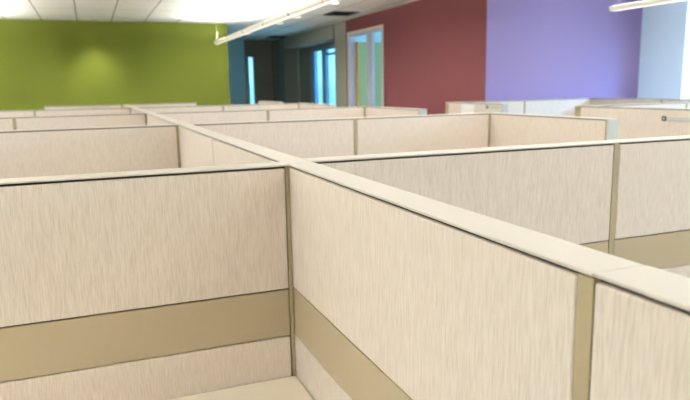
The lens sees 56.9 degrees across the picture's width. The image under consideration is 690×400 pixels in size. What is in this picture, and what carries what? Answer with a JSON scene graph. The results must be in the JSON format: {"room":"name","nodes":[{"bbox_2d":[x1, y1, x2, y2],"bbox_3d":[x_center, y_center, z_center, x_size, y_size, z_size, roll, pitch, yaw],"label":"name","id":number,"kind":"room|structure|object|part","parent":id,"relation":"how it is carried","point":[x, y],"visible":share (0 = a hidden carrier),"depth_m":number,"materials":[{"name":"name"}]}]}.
{"room":"cubicle office","nodes":[
{"label":"cubicle office","id":0,"kind":"room"},
{"bbox_2d":[0,19,230,110],"bbox_3d":[-6.535,-1.867,11.941,8.785,2.940,0.150,-5,11,-21],"label":"wall","id":1,"kind":"structure","parent":0,"point":[43,63],"depth_m":12.49,"materials":[{"name":"green paint"}]},
{"bbox_2d":[0,0,416,39],"bbox_3d":[-1.164,-2.515,6.309,15.200,0.100,23.600,-5,11,-21],"label":"ceiling","id":2,"kind":"structure","parent":0,"point":[239,15],"depth_m":11.06,"materials":[{"name":"white paint"}]},
{"bbox_2d":[214,0,336,43],"bbox_3d":[0.398,-2.065,5.242,0.084,0.470,15.952,-5,11,-21],"label":"pendant light","id":3,"kind":"object","parent":2,"relation":"hanging from","point":[318,3],"visible":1,"depth_m":8.35,"materials":[{"name":"white metal"}]},
{"bbox_2d":[266,36,287,37],"bbox_3d":[-1.802,-4.304,16.827,0.440,0.012,0.560,-5,11,-21],"label":"ceiling vent","id":4,"kind":"object","parent":2,"relation":"in","point":[269,36],"visible":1,"depth_m":16.67,"materials":[{"name":"black metal"}]},
{"bbox_2d":[324,11,359,15],"bbox_3d":[-0.076,-3.443,11.775,0.500,0.012,0.600,-5,11,-21],"label":"ceiling vent","id":5,"kind":"object","parent":2,"relation":"in","point":[334,13],"visible":1,"depth_m":11.75,"materials":[{"name":"black metal"}]},
{"bbox_2d":[609,0,684,10],"bbox_3d":[4.765,-2.007,4.460,0.084,0.470,7.672,-5,11,-21],"label":"pendant light","id":6,"kind":"object","parent":2,"relation":"hanging from","point":[644,3],"visible":1,"depth_m":7.57,"materials":[{"name":"white metal"}]},
{"bbox_2d":[228,40,275,104],"bbox_3d":[-2.784,-3.023,18.095,2.815,2.940,0.150,-5,11,-21],"label":"wall","id":7,"kind":"structure","parent":0,"point":[261,50],"depth_m":17.96,"materials":[{"name":"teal paint"}]},
{"bbox_2d":[246,56,255,103],"bbox_3d":[-2.678,-2.963,18.147,0.228,2.198,0.090,-5,11,-21],"label":"window","id":8,"kind":"structure","parent":7,"relation":"in","point":[247,57],"depth_m":18.03,"materials":[{"name":"blue glass"}]},
{"bbox_2d":[272,46,274,100],"bbox_3d":[-2.036,-3.200,18.272,0.048,2.600,0.020,-5,11,-21],"label":"hanging cord","id":9,"kind":"object","parent":7,"relation":"hanging from","point":[272,46],"visible":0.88,"depth_m":18.20,"materials":[{"name":"black"}]},
{"bbox_2d":[274,38,298,102],"bbox_3d":[-1.626,-3.016,17.935,0.379,2.939,0.998,-5,11,-21],"label":"wall","id":10,"kind":"structure","parent":0,"point":[286,60],"depth_m":17.47,"materials":[{"name":"grey paint"}]},
{"bbox_2d":[284,24,334,48],"bbox_3d":[-0.777,-3.947,15.541,0.379,0.304,3.725,-5,11,-21],"label":"wall","id":11,"kind":"structure","parent":0,"point":[326,34],"depth_m":15.21,"materials":[{"name":"grey paint"}]},
{"bbox_2d":[298,42,334,102],"bbox_3d":[-0.541,-2.686,15.951,0.150,2.940,3.540,-5,11,-21],"label":"wall","id":12,"kind":"structure","parent":0,"point":[304,58],"depth_m":16.90,"materials":[{"name":"grey paint"}]},
{"bbox_2d":[310,45,334,103],"bbox_3d":[-0.458,-2.754,15.695,0.090,1.958,2.050,-5,11,-21],"label":"window","id":13,"kind":"structure","parent":12,"relation":"in","point":[313,53],"depth_m":15.77,"materials":[{"name":"blue glass"}]},
{"bbox_2d":[356,32,381,41],"bbox_3d":[1.502,-2.493,14.646,3.429,2.940,0.020,-5,11,-21],"label":"wall","id":14,"kind":"structure","parent":0,"point":[377,36],"depth_m":14.09,"materials":[{"name":"teal paint"}]},
{"bbox_2d":[334,0,486,114],"bbox_3d":[0.906,-1.900,11.353,0.150,2.940,5.799,-5,11,-21],"label":"wall","id":15,"kind":"structure","parent":0,"point":[435,50],"depth_m":10.04,"materials":[{"name":"paint"}]},
{"bbox_2d":[347,24,383,106],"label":"door","id":16,"kind":"structure","parent":15,"relation":"in","point":[365,60],"depth_m":13.08,"materials":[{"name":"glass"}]},
{"bbox_2d":[485,0,642,100],"bbox_3d":[3.141,-1.565,9.223,2.710,2.940,0.158,-5,11,-21],"label":"wall","id":17,"kind":"structure","parent":0,"point":[536,49],"depth_m":9.01,"materials":[{"name":"paint"}]},
{"bbox_2d":[637,0,689,98],"bbox_3d":[6.840,-0.721,4.062,0.300,2.940,12.610,-5,11,-21],"label":"wall","id":18,"kind":"structure","parent":0,"point":[664,64],"depth_m":9.12,"materials":[{"name":"white paint"}]},
{"bbox_3d":[-1.109,0.478,6.837,15.200,0.100,23.600,-5,11,-21],"label":"floor","id":19,"kind":"structure","parent":0,"visible":0},
{"bbox_2d":[0,117,13,129],"bbox_3d":[-3.616,-0.042,5.802,1.188,1.376,0.080,-5,11,-21],"label":"panel","id":20,"kind":"object","parent":19,"relation":"on","point":[6,123],"visible":0.16,"depth_m":5.85,"materials":[{"name":"fabric"}]},
{"bbox_2d":[0,110,33,116],"bbox_3d":[-4.518,-0.421,8.037,1.188,1.376,0.080,-5,11,-21],"label":"panel","id":21,"kind":"object","parent":19,"relation":"on","point":[22,113],"visible":0.16,"depth_m":8.04,"materials":[{"name":"fabric"}]},
{"bbox_2d":[12,113,146,129],"bbox_3d":[-2.512,-0.138,6.231,1.184,1.376,0.080,-5,11,-21],"label":"panel","id":22,"kind":"object","parent":19,"relation":"on","point":[128,119],"visible":0.16,"depth_m":6.08,"materials":[{"name":"fabric"}]},
{"bbox_3d":[-3.039,-0.089,5.992,0.024,1.356,0.011,-5,11,-21],"label":"edge trim","id":23,"kind":"part","parent":22,"relation":"part of","materials":[{"name":"beige paint"}]},
{"bbox_2d":[33,108,130,115],"bbox_3d":[-3.414,-0.517,8.466,1.184,1.376,0.080,-5,11,-21],"label":"panel","id":24,"kind":"object","parent":19,"relation":"on","point":[58,112],"visible":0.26,"depth_m":8.31,"materials":[{"name":"fabric"}]},
{"bbox_3d":[-3.414,-0.516,8.467,1.179,1.366,0.053,-5,11,-21],"label":"frame","id":25,"kind":"part","parent":24,"relation":"part of","materials":[{"name":"beige plastic"}]},
{"bbox_2d":[44,104,121,109],"bbox_3d":[-4.306,-0.888,10.663,1.196,1.376,0.080,-5,11,-21],"label":"panel","id":26,"kind":"object","parent":19,"relation":"on","point":[117,105],"visible":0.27,"depth_m":10.51,"materials":[{"name":"fabric"}]},
{"bbox_2d":[0,124,180,178],"bbox_3d":[-1.617,0.237,4.014,1.184,1.376,0.080,-5,11,-21],"label":"panel","id":27,"kind":"object","parent":19,"relation":"on","point":[84,150],"visible":0.2,"depth_m":3.90,"materials":[{"name":"fabric"}]},
{"bbox_3d":[-1.061,0.192,4.196,0.012,1.356,0.011,-5,11,-21],"label":"edge trim","id":28,"kind":"part","parent":27,"relation":"part of","materials":[{"name":"beige paint"}]},
{"bbox_2d":[131,107,143,112],"bbox_3d":[-2.590,-0.468,8.107,0.080,1.376,1.231,-5,11,-21],"label":"panel","id":29,"kind":"object","parent":19,"relation":"on","point":[133,110],"visible":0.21,"depth_m":8.02,"materials":[{"name":"fabric"}]},
{"bbox_2d":[138,110,152,112],"bbox_3d":[-2.139,-0.279,6.989,0.080,1.376,1.205,-5,11,-21],"label":"panel","id":30,"kind":"object","parent":19,"relation":"on","point":[139,111],"visible":0.11,"depth_m":6.83,"materials":[{"name":"fabric"}]},
{"bbox_2d":[0,162,295,399],"bbox_3d":[-0.712,0.617,1.768,1.184,1.376,0.080,-5,11,-21],"label":"panel","id":31,"kind":"object","parent":19,"relation":"on","point":[156,284],"visible":0.98,"depth_m":1.73,"materials":[{"name":"fabric"}]},
{"bbox_3d":[-0.711,0.382,1.694,1.169,0.142,0.010,-5,11,-21],"label":"belt rail","id":32,"kind":"part","parent":31,"relation":"part of","materials":[{"name":"beige plastic"}]},
{"bbox_3d":[-0.155,0.572,1.950,0.012,1.356,0.011,-5,11,-21],"label":"edge trim","id":33,"kind":"part","parent":31,"relation":"part of","materials":[{"name":"beige paint"}]},
{"bbox_2d":[146,113,165,124],"bbox_3d":[-1.690,-0.091,5.876,0.080,1.376,1.221,-5,11,-21],"label":"panel","id":34,"kind":"object","parent":19,"relation":"on","point":[152,118],"visible":0.12,"depth_m":5.74,"materials":[{"name":"fabric"}]},
{"bbox_2d":[128,103,196,106],"bbox_3d":[-3.141,-0.990,11.116,1.150,1.376,0.080,-5,11,-21],"label":"panel","id":35,"kind":"object","parent":19,"relation":"on","point":[157,104],"visible":0.11,"depth_m":10.97,"materials":[{"name":"fabric"}]},
{"bbox_2d":[159,117,188,159],"bbox_3d":[-1.242,0.097,4.768,0.080,1.376,1.195,-5,11,-21],"label":"panel","id":36,"kind":"object","parent":19,"relation":"on","point":[165,120],"visible":0.12,"depth_m":4.65,"materials":[{"name":"fabric"}]},
{"bbox_2d":[137,105,223,112],"bbox_3d":[-2.248,-0.618,8.920,1.164,1.376,0.080,-5,11,-21],"label":"panel","id":37,"kind":"object","parent":19,"relation":"on","point":[206,107],"visible":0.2,"depth_m":8.78,"materials":[{"name":"fabric"}]},
{"bbox_3d":[-2.248,-0.618,8.920,1.159,1.366,0.053,-5,11,-21],"label":"frame","id":38,"kind":"part","parent":37,"relation":"part of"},
{"bbox_2d":[178,124,226,167],"bbox_3d":[-0.797,0.284,3.663,0.080,1.376,1.211,-5,11,-21],"label":"panel","id":39,"kind":"object","parent":19,"relation":"on","point":[196,145],"visible":0.15,"depth_m":3.50,"materials":[{"name":"fabric"}]},
{"bbox_2d":[157,109,268,123],"bbox_3d":[-1.346,-0.240,6.684,1.164,1.376,0.080,-5,11,-21],"label":"panel","id":40,"kind":"object","parent":19,"relation":"on","point":[260,114],"visible":0.09,"depth_m":6.56,"materials":[{"name":"fabric"}]},
{"bbox_3d":[-1.346,-0.239,6.684,1.159,1.366,0.053,-5,11,-21],"label":"frame","id":41,"kind":"part","parent":40,"relation":"part of","materials":[{"name":"beige plastic"}]},
{"bbox_2d":[169,376,312,399],"bbox_3d":[-0.483,1.026,1.276,1.178,0.732,1.116,-5,11,-21],"label":"countertop","id":42,"kind":"structure","parent":19,"relation":"on","point":[287,388],"depth_m":1.83,"materials":[{"name":"beige laminate"}]},
{"bbox_2d":[224,103,298,110],"bbox_3d":[-1.191,-0.710,9.330,1.107,1.376,0.080,-5,11,-21],"label":"panel","id":43,"kind":"object","parent":19,"relation":"on","point":[280,105],"visible":0.17,"depth_m":9.18,"materials":[{"name":"fabric"}]},
{"bbox_3d":[-1.191,-0.710,9.331,1.102,1.366,0.053,-5,11,-21],"label":"frame","id":44,"kind":"part","parent":43,"relation":"part of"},
{"bbox_2d":[212,136,311,324],"bbox_3d":[-0.344,0.474,2.541,0.080,1.376,1.236,-5,11,-21],"label":"panel","id":45,"kind":"object","parent":19,"relation":"on","point":[227,150],"visible":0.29,"depth_m":2.44,"materials":[{"name":"fabric"}]},
{"bbox_3d":[-0.344,0.474,2.541,0.053,1.366,1.231,-5,11,-21],"label":"frame","id":46,"kind":"part","parent":45,"relation":"part of","materials":[{"name":"beige plastic"}]},
{"bbox_2d":[258,101,282,103],"bbox_3d":[-1.290,-1.032,11.162,0.080,1.376,1.348,-5,11,-21],"label":"panel","id":47,"kind":"object","parent":19,"relation":"on","point":[259,102],"visible":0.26,"depth_m":10.98,"materials":[{"name":"fabric"}]},
{"bbox_2d":[192,118,357,158],"bbox_3d":[-0.452,0.137,4.456,1.155,1.376,0.080,-5,11,-21],"label":"panel","id":48,"kind":"object","parent":19,"relation":"on","point":[330,137],"visible":0.12,"depth_m":4.38,"materials":[{"name":"fabric"}]},
{"bbox_3d":[-0.452,0.138,4.456,1.150,1.366,0.053,-5,11,-21],"label":"frame","id":49,"kind":"part","parent":48,"relation":"part of","materials":[{"name":"beige plastic"}]},
{"bbox_3d":[0.085,0.094,4.631,0.024,1.356,0.011,-5,11,-21],"label":"edge trim","id":50,"kind":"part","parent":48,"relation":"part of","materials":[{"name":"beige paint"}]},
{"bbox_2d":[269,106,364,120],"bbox_3d":[-0.289,-0.332,7.095,1.107,1.376,0.080,-5,11,-21],"label":"panel","id":51,"kind":"object","parent":19,"relation":"on","point":[326,112],"visible":0.18,"depth_m":6.94,"materials":[{"name":"fabric"}]},
{"bbox_3d":[-0.289,-0.331,7.095,1.102,1.366,0.053,-5,11,-21],"label":"frame","id":52,"kind":"part","parent":51,"relation":"part of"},
{"bbox_2d":[299,103,334,107],"bbox_3d":[-0.403,-0.660,8.963,0.080,1.376,1.348,-5,11,-21],"label":"panel","id":53,"kind":"object","parent":19,"relation":"on","point":[301,105],"visible":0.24,"depth_m":8.80,"materials":[{"name":"fabric"}]},
{"bbox_2d":[365,106,426,116],"bbox_3d":[0.499,-0.281,6.728,0.080,1.376,1.348,-5,11,-21],"label":"panel","id":54,"kind":"object","parent":19,"relation":"on","point":[370,111],"visible":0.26,"depth_m":6.56,"materials":[{"name":"fabric"}]},
{"bbox_3d":[0.497,-0.282,6.733,0.053,1.366,1.331,-5,11,-21],"label":"frame","id":55,"kind":"part","parent":54,"relation":"part of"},
{"bbox_2d":[355,113,490,154],"bbox_3d":[0.605,0.045,4.867,1.116,1.376,0.080,-5,11,-21],"label":"panel","id":56,"kind":"object","parent":19,"relation":"on","point":[411,133],"visible":0.16,"depth_m":4.72,"materials":[{"name":"fabric"}]},
{"bbox_3d":[0.605,0.046,4.867,1.111,1.366,0.053,-5,11,-21],"label":"frame","id":57,"kind":"part","parent":56,"relation":"part of","materials":[{"name":"beige plastic"}]},
{"bbox_3d":[1.127,0.004,5.036,0.016,1.356,0.011,-5,11,-21],"label":"edge trim","id":58,"kind":"part","parent":56,"relation":"part of","materials":[{"name":"beige paint"}]},
{"bbox_2d":[445,102,448,113],"bbox_3d":[1.381,-0.605,8.465,0.079,1.376,0.079,-5,11,-21],"label":"post","id":59,"kind":"object","parent":19,"relation":"on","point":[446,103],"visible":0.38,"depth_m":8.34,"materials":[{"name":"beige paint"}]},
{"bbox_2d":[303,140,619,254],"bbox_3d":[0.451,0.506,2.274,1.197,1.376,0.080,-5,11,-21],"label":"panel","id":60,"kind":"object","parent":19,"relation":"on","point":[564,191],"visible":0.37,"depth_m":2.21,"materials":[{"name":"fabric"}]},
{"bbox_3d":[0.446,0.272,2.198,1.170,0.142,0.010,-5,11,-21],"label":"belt rail","id":61,"kind":"part","parent":60,"relation":"part of","materials":[{"name":"beige plastic"}]},
{"bbox_3d":[1.007,0.461,2.456,0.024,1.356,0.011,-5,11,-21],"label":"edge trim","id":62,"kind":"part","parent":60,"relation":"part of","materials":[{"name":"beige paint"}]},
{"bbox_2d":[289,162,643,399],"bbox_3d":[0.109,0.664,1.418,0.080,1.376,1.211,-5,11,-21],"label":"panel","id":63,"kind":"object","parent":19,"relation":"on","point":[399,294],"visible":0.94,"depth_m":1.11,"materials":[{"name":"fabric"}]},
{"bbox_3d":[0.070,0.424,1.376,0.010,0.142,1.183,-5,11,-21],"label":"belt rail","id":64,"kind":"part","parent":63,"relation":"part of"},
{"bbox_3d":[0.109,0.664,1.418,0.053,1.366,1.206,-5,11,-21],"label":"frame","id":65,"kind":"part","parent":63,"relation":"part of","materials":[{"name":"beige plastic"}]},
{"bbox_3d":[0.298,0.756,0.863,0.011,1.356,0.026,-5,11,-21],"label":"edge trim","id":66,"kind":"part","parent":63,"relation":"part of","materials":[{"name":"beige paint"}]},
{"bbox_2d":[449,102,507,113],"bbox_3d":[1.614,-0.507,7.887,0.080,1.376,1.178,-5,11,-21],"label":"panel","id":67,"kind":"object","parent":19,"relation":"on","point":[454,107],"visible":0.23,"depth_m":7.62,"materials":[{"name":"fabric"}]},
{"bbox_2d":[461,104,473,113],"bbox_3d":[1.518,-1.085,7.895,0.002,0.200,0.280,-5,11,-21],"label":"paper sheet","id":68,"kind":"object","parent":67,"relation":"attached to","point":[465,108],"visible":0.64,"depth_m":7.89,"materials":[{"name":"white paper"}]},
{"bbox_2d":[486,105,498,108],"bbox_3d":[1.709,-1.078,7.389,0.011,0.034,0.250,-5,11,-21],"label":"name plate","id":69,"kind":"object","parent":67,"relation":"attached to","point":[487,106],"visible":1,"depth_m":7.38,"materials":[{"name":"plastic"}]},
{"bbox_3d":[1.718,-1.074,7.373,0.007,0.031,0.212,-5,11,-21],"label":"plate","id":70,"kind":"part","parent":69,"relation":"part of","materials":[{"name":"beige plastic"}]},
{"bbox_2d":[468,100,524,113],"bbox_3d":[1.946,-0.654,8.685,1.135,1.376,0.080,-5,11,-21],"label":"panel","id":71,"kind":"object","parent":19,"relation":"on","point":[514,106],"visible":0.08,"depth_m":8.68,"materials":[{"name":"fabric"}]},
{"bbox_2d":[490,112,618,146],"bbox_3d":[1.386,0.091,4.529,0.080,1.376,1.288,-5,11,-21],"label":"panel","id":72,"kind":"object","parent":19,"relation":"on","point":[506,129],"visible":0.2,"depth_m":4.34,"materials":[{"name":"fabric"}]},
{"bbox_3d":[1.384,0.090,4.534,0.053,1.366,1.271,-5,11,-21],"label":"frame","id":73,"kind":"part","parent":72,"relation":"part of","materials":[{"name":"beige plastic"}]},
{"bbox_3d":[1.587,0.188,3.945,0.011,1.356,0.016,-5,11,-21],"label":"edge trim","id":74,"kind":"part","parent":72,"relation":"part of","materials":[{"name":"beige paint"}]},
{"bbox_2d":[525,98,590,115],"bbox_3d":[3.001,-0.745,9.095,1.131,1.376,0.080,-5,11,-21],"label":"panel","id":75,"kind":"object","parent":19,"relation":"on","point":[559,107],"visible":0.18,"depth_m":8.94,"materials":[{"name":"fabric"}]},
{"bbox_2d":[575,106,580,116],"bbox_3d":[2.279,-0.228,6.239,0.079,1.376,0.079,-5,11,-21],"label":"post","id":76,"kind":"object","parent":19,"relation":"on","point":[577,108],"visible":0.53,"depth_m":6.11,"materials":[{"name":"beige paint"}]},
{"bbox_2d":[590,98,662,104],"bbox_3d":[3.793,-0.698,8.745,0.080,1.376,1.316,-5,11,-21],"label":"panel","id":77,"kind":"object","parent":19,"relation":"on","point":[594,101],"visible":0.18,"depth_m":8.63,"materials":[{"name":"fabric"}]},
{"bbox_2d":[581,106,689,138],"bbox_3d":[2.602,-0.092,5.437,0.080,1.376,1.667,-5,11,-21],"label":"panel","id":78,"kind":"object","parent":19,"relation":"on","point":[634,122],"visible":0.16,"depth_m":5.40,"materials":[{"name":"fabric"}]},
{"bbox_3d":[2.602,-0.091,5.438,0.053,1.366,1.662,-5,11,-21],"label":"frame","id":79,"kind":"part","parent":78,"relation":"part of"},
{"bbox_2d":[662,116,689,121],"bbox_3d":[2.664,-0.637,5.032,0.011,0.037,0.388,-5,11,-21],"label":"name plate","id":80,"kind":"object","parent":78,"relation":"attached to","point":[664,118],"visible":1,"depth_m":5.08,"materials":[{"name":"beige plastic"}]},
{"bbox_2d":[584,102,687,107],"bbox_3d":[2.926,-0.284,6.490,1.310,1.376,0.080,-5,11,-21],"label":"panel","id":81,"kind":"object","parent":19,"relation":"on","point":[672,104],"visible":0.11,"depth_m":6.42,"materials":[{"name":"fabric"}]},
{"bbox_3d":[2.926,-0.283,6.490,1.305,1.366,0.053,-5,11,-21],"label":"frame","id":82,"kind":"part","parent":81,"relation":"part of","materials":[{"name":"beige metal"}]},
{"bbox_2d":[590,265,689,399],"bbox_3d":[0.557,0.851,0.308,0.080,1.376,1.208,-5,11,-21],"label":"panel","id":83,"kind":"object","parent":19,"relation":"on","point":[641,350],"visible":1,"depth_m":0.68,"materials":[{"name":"fabric"}]},
{"bbox_3d":[0.557,0.851,0.308,0.053,1.366,1.203,-5,11,-21],"label":"frame","id":84,"kind":"part","parent":83,"relation":"part of","materials":[{"name":"beige plastic"}]},
{"bbox_2d":[606,135,689,277],"bbox_3d":[1.508,0.414,2.685,1.074,1.376,0.080,-5,11,-21],"label":"panel","id":85,"kind":"object","parent":19,"relation":"on","point":[652,219],"visible":0.34,"depth_m":2.45,"materials":[{"name":"fabric"}]},
{"bbox_3d":[1.506,0.180,2.610,1.054,0.142,0.010,-5,11,-21],"label":"belt rail","id":86,"kind":"part","parent":85,"relation":"part of","materials":[{"name":"beige plastic"}]},
{"bbox_2d":[662,99,689,102],"bbox_3d":[4.262,-0.502,7.583,0.080,1.376,1.218,-5,11,-21],"label":"panel","id":87,"kind":"object","parent":19,"relation":"on","point":[663,100],"visible":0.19,"depth_m":7.84,"materials":[{"name":"fabric"}]}
]}

